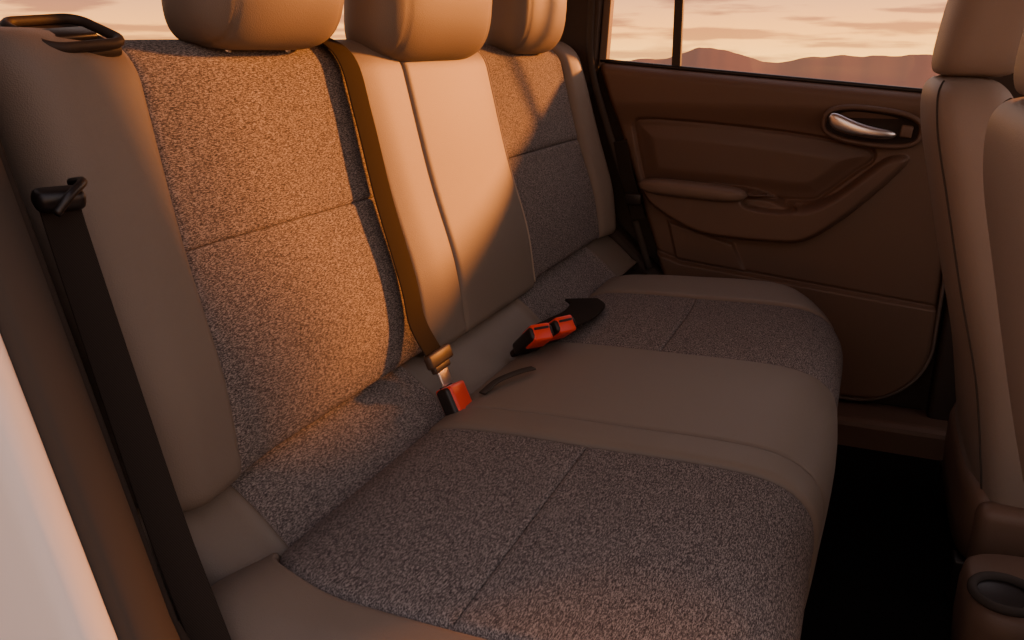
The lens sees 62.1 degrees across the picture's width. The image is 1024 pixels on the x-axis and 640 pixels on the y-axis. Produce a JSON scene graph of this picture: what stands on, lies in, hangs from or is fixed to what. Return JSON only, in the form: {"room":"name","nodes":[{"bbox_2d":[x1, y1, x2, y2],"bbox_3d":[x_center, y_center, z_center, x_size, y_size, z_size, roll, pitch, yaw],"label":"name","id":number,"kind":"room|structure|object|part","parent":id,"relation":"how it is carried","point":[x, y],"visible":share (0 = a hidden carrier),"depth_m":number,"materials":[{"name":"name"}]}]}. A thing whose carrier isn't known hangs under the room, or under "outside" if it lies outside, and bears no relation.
{"room":"vehicle interior","nodes":[
{"label":"vehicle interior","id":0,"kind":"room"},
{"bbox_2d":[613,47,939,87],"bbox_3d":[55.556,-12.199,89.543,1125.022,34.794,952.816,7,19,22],"label":"mountain range","id":1,"kind":"object","parent":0,"point":[913,70],"visible":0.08,"depth_m":492.58,"materials":[{"name":"brown stone"}]},
{"bbox_3d":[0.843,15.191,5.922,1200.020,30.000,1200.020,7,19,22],"label":"ground","id":2,"kind":"structure","parent":0,"visible":0},
{"bbox_2d":[0,0,1023,639],"bbox_3d":[0.385,-0.134,1.254,3.979,1.739,1.993,7,19,22],"label":"car","id":3,"kind":"object","parent":2,"relation":"on","point":[77,561],"visible":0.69,"depth_m":0.63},
{"bbox_3d":[-0.732,0.342,0.808,1.840,1.100,0.049,7,19,20],"label":"quarter panel white","id":4,"kind":"part","parent":3,"relation":"part of","materials":[{"name":"white paint"}]},
{"bbox_2d":[31,176,230,639],"bbox_3d":[-0.314,0.127,0.733,0.224,0.479,0.045,15,23,39],"label":"belt","id":5,"kind":"object","parent":3,"relation":"attached to","point":[60,208],"visible":1,"depth_m":0.73,"materials":[{"name":"black fabric"}]},
{"bbox_3d":[-0.745,0.027,0.908,1.985,1.640,0.274,7,19,22],"label":"jamb trim","id":6,"kind":"part","parent":3,"relation":"part of","materials":[{"name":"black plastic"}]},
{"bbox_2d":[0,0,842,639],"bbox_3d":[0.083,-0.069,1.448,0.937,1.144,1.713,7,19,22],"label":"seat","id":7,"kind":"object","parent":3,"relation":"on","point":[664,466],"visible":0.94,"depth_m":1.06,"materials":[{"name":"grey fabric"}]},
{"bbox_2d":[179,553,486,639],"bbox_3d":[-0.039,0.480,0.806,0.549,0.428,0.185,7,19,22],"label":"cushion","id":8,"kind":"object","parent":7,"relation":"on","point":[277,596],"depth_m":0.81,"materials":[{"name":"fabric"}]},
{"bbox_3d":[-0.215,-0.206,1.397,0.255,0.485,0.157,7,19,22],"label":"backrest leather","id":9,"kind":"part","parent":7,"relation":"part of","materials":[{"name":"beige leather"}]},
{"bbox_2d":[322,38,535,394],"bbox_3d":[-0.170,-0.155,1.278,0.399,0.532,0.142,4,18,12],"label":"belt","id":10,"kind":"object","parent":7,"relation":"attached to","point":[436,359],"visible":0.84,"depth_m":1.28,"materials":[{"name":"brown fabric"}]},
{"bbox_3d":[-0.111,0.056,1.293,0.012,0.022,0.070,-16,9,27],"label":"tongue plate","id":11,"kind":"part","parent":10,"relation":"part of","materials":[{"name":"brown plastic"}]},
{"bbox_2d":[436,380,471,415],"bbox_3d":[-0.074,0.155,1.289,0.080,0.123,0.055,12,21,33],"label":"seat belt buckle","id":12,"kind":"object","parent":7,"relation":"on","point":[455,397],"visible":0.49,"depth_m":1.26,"materials":[{"name":"red plastic"}]},
{"bbox_3d":[-0.122,-0.274,1.610,0.257,0.485,0.373,7,19,22],"label":"backrest leather","id":13,"kind":"part","parent":7,"relation":"part of","materials":[{"name":"beige leather"}]},
{"bbox_2d":[510,323,553,356],"bbox_3d":[0.031,0.037,1.485,0.046,0.084,0.103,-9,20,-26],"label":"seat belt buckle","id":14,"kind":"object","parent":7,"relation":"on","point":[536,336],"visible":1,"depth_m":1.45,"materials":[{"name":"red plastic"}]},
{"bbox_2d":[547,315,576,343],"bbox_3d":[0.069,0.023,1.524,0.046,0.081,0.105,-12,21,-33],"label":"seat belt buckle","id":15,"kind":"object","parent":7,"relation":"on","point":[562,326],"visible":0.62,"depth_m":1.48,"materials":[{"name":"red plastic"}]},
{"bbox_2d":[537,298,604,326],"bbox_3d":[0.120,-0.014,1.647,0.101,0.018,0.258,7,19,22],"label":"strap","id":16,"kind":"object","parent":7,"relation":"on","point":[583,310],"visible":0.82,"depth_m":1.65,"materials":[{"name":"black fabric"}]},
{"bbox_2d":[466,342,837,546],"bbox_3d":[0.220,0.280,1.379,0.551,0.396,0.330,7,19,22],"label":"cushion","id":17,"kind":"object","parent":7,"relation":"on","point":[786,411],"depth_m":1.27,"materials":[{"name":"fabric"}]},
{"bbox_2d":[589,274,833,329],"bbox_3d":[0.449,0.133,1.943,0.525,0.460,0.200,7,19,22],"label":"cushion","id":18,"kind":"object","parent":7,"relation":"on","point":[689,287],"depth_m":1.84,"materials":[{"name":"fabric"}]},
{"bbox_3d":[0.279,-0.590,2.147,0.201,0.933,0.024,8,19,25],"label":"seal door","id":19,"kind":"part","parent":3,"relation":"part of","materials":[{"name":"rubber"}]},
{"bbox_2d":[614,139,644,221],"bbox_3d":[0.301,-0.357,2.188,0.094,0.209,0.022,7,19,22],"label":"belt","id":20,"kind":"object","parent":3,"relation":"attached to","point":[633,198],"visible":1,"depth_m":2.19,"materials":[{"name":"black fabric"}]},
{"bbox_3d":[0.175,-0.251,2.346,0.797,0.900,0.071,7,19,22],"label":"wheel arch trim","id":21,"kind":"part","parent":3,"relation":"part of","materials":[{"name":"black plastic"}]},
{"bbox_2d":[599,0,944,400],"bbox_3d":[0.616,-0.479,2.047,0.876,1.384,0.135,7,19,22],"label":"door","id":22,"kind":"structure","parent":3,"relation":"attached to","point":[816,188],"depth_m":2.09,"materials":[{"name":"brown plastic"}]},
{"bbox_3d":[1.364,0.332,1.974,2.000,0.095,0.140,7,19,22],"label":"sill trim","id":23,"kind":"part","parent":3,"relation":"part of","materials":[{"name":"brown plastic"}]},
{"bbox_2d":[920,0,1023,603],"bbox_3d":[1.036,-0.063,1.458,0.684,1.120,0.530,7,19,22],"label":"seat","id":24,"kind":"object","parent":3,"relation":"on","point":[980,484],"visible":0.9,"depth_m":1.36,"materials":[{"name":"leather"}]},
{"bbox_3d":[1.158,0.381,1.762,0.500,0.090,0.040,7,19,22],"label":"rail","id":25,"kind":"part","parent":24,"relation":"part of","materials":[{"name":"black metal"}]},
{"bbox_3d":[1.011,0.486,1.427,0.500,0.090,0.040,7,19,22],"label":"rail","id":26,"kind":"part","parent":24,"relation":"part of","materials":[{"name":"black metal"}]},
{"bbox_2d":[951,554,1023,639],"bbox_3d":[1.062,0.517,1.141,0.840,0.205,0.210,7,19,22],"label":"console","id":27,"kind":"object","parent":3,"relation":"on","point":[988,604],"visible":1,"depth_m":1.23,"materials":[{"name":"brown plastic"}]},
{"bbox_2d":[983,30,1023,482],"bbox_3d":[0.742,0.173,0.713,0.684,1.120,0.530,7,19,22],"label":"seat","id":28,"kind":"object","parent":3,"relation":"on","point":[1003,153],"visible":1,"depth_m":0.73,"materials":[{"name":"leather"}]}
]}

